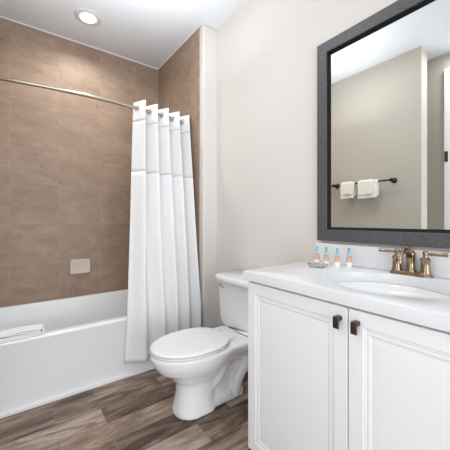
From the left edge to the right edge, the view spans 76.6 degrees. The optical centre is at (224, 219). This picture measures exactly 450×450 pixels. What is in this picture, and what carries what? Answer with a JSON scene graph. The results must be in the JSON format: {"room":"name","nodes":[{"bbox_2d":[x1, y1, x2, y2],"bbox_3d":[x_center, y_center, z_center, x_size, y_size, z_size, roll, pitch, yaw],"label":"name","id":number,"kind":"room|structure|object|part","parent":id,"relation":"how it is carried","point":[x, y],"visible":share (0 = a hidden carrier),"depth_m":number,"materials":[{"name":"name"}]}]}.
{"room":"bathroom","nodes":[
{"label":"bathroom","id":0,"kind":"room"},
{"bbox_2d":[0,17,157,306],"bbox_3d":[-1.314,-0.255,2.679,1.895,2.730,0.100,0,0,-36],"label":"wall","id":1,"kind":"structure","parent":0,"point":[66,158],"depth_m":2.53,"materials":[{"name":"tile"}]},
{"bbox_2d":[69,258,90,273],"bbox_3d":[-1.315,0.420,2.587,0.168,0.128,0.046,0,0,-36],"label":"soap dish","id":2,"kind":"object","parent":1,"relation":"attached to","point":[76,266],"visible":1,"depth_m":2.57,"materials":[{"name":"beige ceramic"}]},
{"bbox_2d":[0,16,198,69],"bbox_3d":[-1.084,-1.617,2.268,1.535,0.007,0.835,0,0,-36],"label":"trim","id":3,"kind":"structure","parent":1,"relation":"attached to","point":[0,16],"depth_m":2.60,"materials":[{"name":"paint"}]},
{"bbox_2d":[0,0,247,67],"bbox_3d":[-0.637,-1.645,0.524,3.600,0.050,4.400,0,0,-36],"label":"ceiling","id":4,"kind":"structure","parent":0,"point":[148,32],"depth_m":2.31,"materials":[{"name":"paint"}]},
{"bbox_2d":[74,8,101,25],"bbox_3d":[-1.093,-1.613,2.276,0.200,0.013,0.200,0,0,-36],"label":"recessed light","id":5,"kind":"object","parent":4,"relation":"in","point":[86,16],"visible":1,"depth_m":2.26,"materials":[{"name":"white"}]},
{"bbox_2d":[0,369,250,449],"bbox_3d":[-0.637,1.135,0.524,3.600,0.050,4.400,0,0,-36],"label":"floor","id":6,"kind":"structure","parent":0,"point":[135,412],"depth_m":1.55,"materials":[{"name":"brown wood"}]},
{"bbox_2d":[0,289,154,418],"bbox_3d":[-1.074,0.901,2.255,1.528,0.418,0.862,0,0,-36],"label":"bathtub","id":7,"kind":"object","parent":6,"relation":"on","point":[81,347],"visible":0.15,"depth_m":1.86,"materials":[{"name":"ceramic"}]},
{"bbox_2d":[0,324,44,342],"bbox_3d":[-1.263,0.666,1.643,0.374,0.048,0.087,0,0,-36],"label":"bath mat","id":8,"kind":"object","parent":7,"relation":"on","point":[21,332],"visible":1,"depth_m":1.67,"materials":[{"name":"white fabric"}]},
{"bbox_2d":[150,271,248,420],"bbox_3d":[-0.088,0.748,1.766,0.766,0.724,0.460,0,0,-36],"label":"toilet","id":9,"kind":"object","parent":6,"relation":"on","point":[208,367],"visible":0.91,"depth_m":1.66,"materials":[{"name":"ceramic"}]},
{"bbox_3d":[-0.208,0.716,1.678,0.468,0.018,0.362,0,0,-36],"label":"lid","id":10,"kind":"part","parent":9,"relation":"part of","materials":[{"name":"plastic"}]},
{"bbox_3d":[-0.091,0.926,1.764,0.757,0.368,0.364,0,0,-36],"label":"bowl","id":11,"kind":"part","parent":9,"relation":"part of","materials":[{"name":"ceramic"}]},
{"bbox_3d":[0.132,0.405,1.929,0.220,0.038,0.460,0,0,-36],"label":"tank lid","id":12,"kind":"part","parent":9,"relation":"part of","materials":[{"name":"ceramic"}]},
{"bbox_3d":[0.138,0.584,1.933,0.205,0.319,0.430,0,0,-36],"label":"tank","id":13,"kind":"part","parent":9,"relation":"part of","materials":[{"name":"ceramic"}]},
{"bbox_2d":[248,281,449,449],"bbox_3d":[0.593,0.690,1.054,0.559,0.840,0.965,0,0,-36],"label":"vanity cabinet","id":14,"kind":"object","parent":6,"relation":"on","point":[323,374],"visible":0.89,"depth_m":0.92,"materials":[{"name":"paint"}]},
{"bbox_3d":[0.254,0.652,1.103,0.021,0.746,0.478,0,0,-36],"label":"door","id":15,"kind":"part","parent":14,"relation":"part of","materials":[{"name":"paint"}]},
{"bbox_3d":[0.362,0.328,0.917,0.026,0.038,0.020,0,0,-36],"label":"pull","id":16,"kind":"part","parent":14,"relation":"part of","materials":[{"name":"brown metal"}]},
{"bbox_2d":[243,242,449,331],"bbox_3d":[0.597,0.198,1.063,0.544,0.144,0.998,0,0,-36],"label":"countertop","id":17,"kind":"structure","parent":14,"relation":"on","point":[369,264],"depth_m":1.12,"materials":[{"name":"stone"}]},
{"bbox_2d":[314,246,319,261],"bbox_3d":[0.482,0.184,1.492,0.028,0.092,0.028,0,0,3],"label":"toiletry tube","id":18,"kind":"object","parent":17,"relation":"on","point":[317,257],"visible":0.86,"depth_m":1.48,"materials":[{"name":"orange plastic"}]},
{"bbox_2d":[307,262,327,267],"bbox_3d":[0.453,0.220,1.397,0.102,0.021,0.078,0,0,34],"label":"dish","id":19,"kind":"object","parent":17,"relation":"on","point":[311,264],"visible":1,"depth_m":1.38,"materials":[{"name":"clear glass"}]},
{"bbox_2d":[323,247,328,265],"bbox_3d":[0.510,0.184,1.437,0.028,0.092,0.028,0,0,-7],"label":"toiletry tube","id":20,"kind":"object","parent":17,"relation":"on","point":[326,258],"visible":0.84,"depth_m":1.43,"materials":[{"name":"orange plastic"}]},
{"bbox_2d":[334,248,339,267],"bbox_3d":[0.548,0.184,1.392,0.028,0.092,0.028,0,0,5],"label":"toiletry tube","id":21,"kind":"object","parent":17,"relation":"on","point":[337,259],"visible":1,"depth_m":1.38,"materials":[{"name":"orange plastic"}]},
{"bbox_2d":[346,248,351,267],"bbox_3d":[0.604,0.184,1.389,0.028,0.092,0.028,0,0,2],"label":"toiletry tube","id":22,"kind":"object","parent":17,"relation":"on","point":[348,259],"visible":1,"depth_m":1.38,"materials":[{"name":"orange plastic"}]},
{"bbox_2d":[334,281,449,298],"bbox_3d":[0.597,0.341,1.049,0.420,0.142,0.484,0,0,-36],"label":"sink","id":23,"kind":"object","parent":17,"relation":"in","point":[374,287],"visible":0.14,"depth_m":1.15,"materials":[{"name":"ceramic"}]},
{"bbox_2d":[378,246,448,277],"bbox_3d":[0.737,0.170,1.164,0.151,0.120,0.256,0,0,-36],"label":"faucet","id":24,"kind":"object","parent":17,"relation":"on","point":[397,258],"visible":1,"depth_m":1.16,"materials":[{"name":"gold metal"}]},
{"bbox_3d":[0.727,0.139,1.262,0.021,0.028,0.085,0,0,-36],"label":"lever","id":25,"kind":"part","parent":24,"relation":"part of","materials":[{"name":"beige metal"}]},
{"bbox_3d":[0.746,0.183,1.237,0.040,0.065,0.040,0,0,-36],"label":"handle","id":26,"kind":"part","parent":24,"relation":"part of","materials":[{"name":"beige metal"}]},
{"bbox_3d":[0.735,0.163,1.162,0.147,0.106,0.042,0,0,-36],"label":"spout","id":27,"kind":"part","parent":24,"relation":"part of","materials":[{"name":"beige metal"}]},
{"bbox_3d":[0.777,0.222,1.194,0.050,0.016,0.160,0,0,-36],"label":"plate","id":28,"kind":"part","parent":24,"relation":"part of","materials":[{"name":"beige metal"}]},
{"bbox_3d":[0.809,0.183,1.151,0.040,0.065,0.040,0,0,-36],"label":"handle","id":29,"kind":"part","parent":24,"relation":"part of","materials":[{"name":"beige metal"}]},
{"bbox_3d":[0.828,0.139,1.125,0.021,0.028,0.085,0,0,-36],"label":"lever","id":30,"kind":"part","parent":24,"relation":"part of","materials":[{"name":"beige metal"}]},
{"bbox_3d":[0.398,0.328,0.869,0.026,0.038,0.020,0,0,-36],"label":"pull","id":31,"kind":"part","parent":14,"relation":"part of","materials":[{"name":"brown metal"}]},
{"bbox_3d":[0.541,0.652,0.716,0.021,0.746,0.478,0,0,-36],"label":"door","id":32,"kind":"part","parent":14,"relation":"part of","materials":[{"name":"paint"}]},
{"bbox_2d":[200,25,216,327],"bbox_3d":[-0.350,-0.255,2.774,0.233,2.730,0.893,0,0,-36],"label":"wall","id":33,"kind":"structure","parent":0,"point":[208,36],"depth_m":2.38,"materials":[{"name":"white paint"}]},
{"bbox_2d":[158,27,199,282],"bbox_3d":[-0.464,-0.255,2.726,0.006,2.730,0.835,0,0,-36],"label":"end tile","id":34,"kind":"structure","parent":33,"relation":"attached to","point":[179,76],"depth_m":2.52,"materials":[{"name":"tile"}]},
{"bbox_2d":[217,0,449,326],"bbox_3d":[0.978,-0.255,1.091,0.100,2.730,3.392,0,0,-36],"label":"wall","id":35,"kind":"structure","parent":0,"point":[267,49],"depth_m":1.91,"materials":[{"name":"beige paint"}]},
{"bbox_2d":[315,242,449,278],"bbox_3d":[0.811,0.178,1.216,0.017,0.104,0.990,0,0,-36],"label":"backsplash","id":36,"kind":"structure","parent":35,"relation":"attached to","point":[362,256],"depth_m":1.34,"materials":[{"name":"stone"}]},
{"bbox_2d":[317,0,449,248],"bbox_3d":[0.809,-0.428,1.211,0.027,1.080,0.961,0,0,-36],"label":"mirror","id":37,"kind":"object","parent":35,"relation":"attached to","point":[383,82],"visible":1,"depth_m":1.30,"materials":[{"name":"grey mirror"}]},
{"bbox_3d":[-1.458,-0.255,1.365,0.140,2.730,1.840,0,0,-37],"label":"wall","id":38,"kind":"structure","parent":0,"visible":0},
{"bbox_2d":[0,76,182,122],"bbox_3d":[-0.929,-0.858,2.058,1.535,0.068,0.148,0,0,-36],"label":"curtain rod","id":39,"kind":"object","parent":38,"relation":"attached to","point":[2,78],"visible":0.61,"depth_m":1.91,"materials":[{"name":"silver metal"}]},
{"bbox_2d":[124,100,200,363],"bbox_3d":[-0.510,0.048,2.255,0.631,1.916,0.355,0,0,-36],"label":"shower curtain","id":40,"kind":"object","parent":39,"relation":"hanging from","point":[164,298],"visible":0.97,"depth_m":2.19,"materials":[{"name":"white fabric"}]}
]}

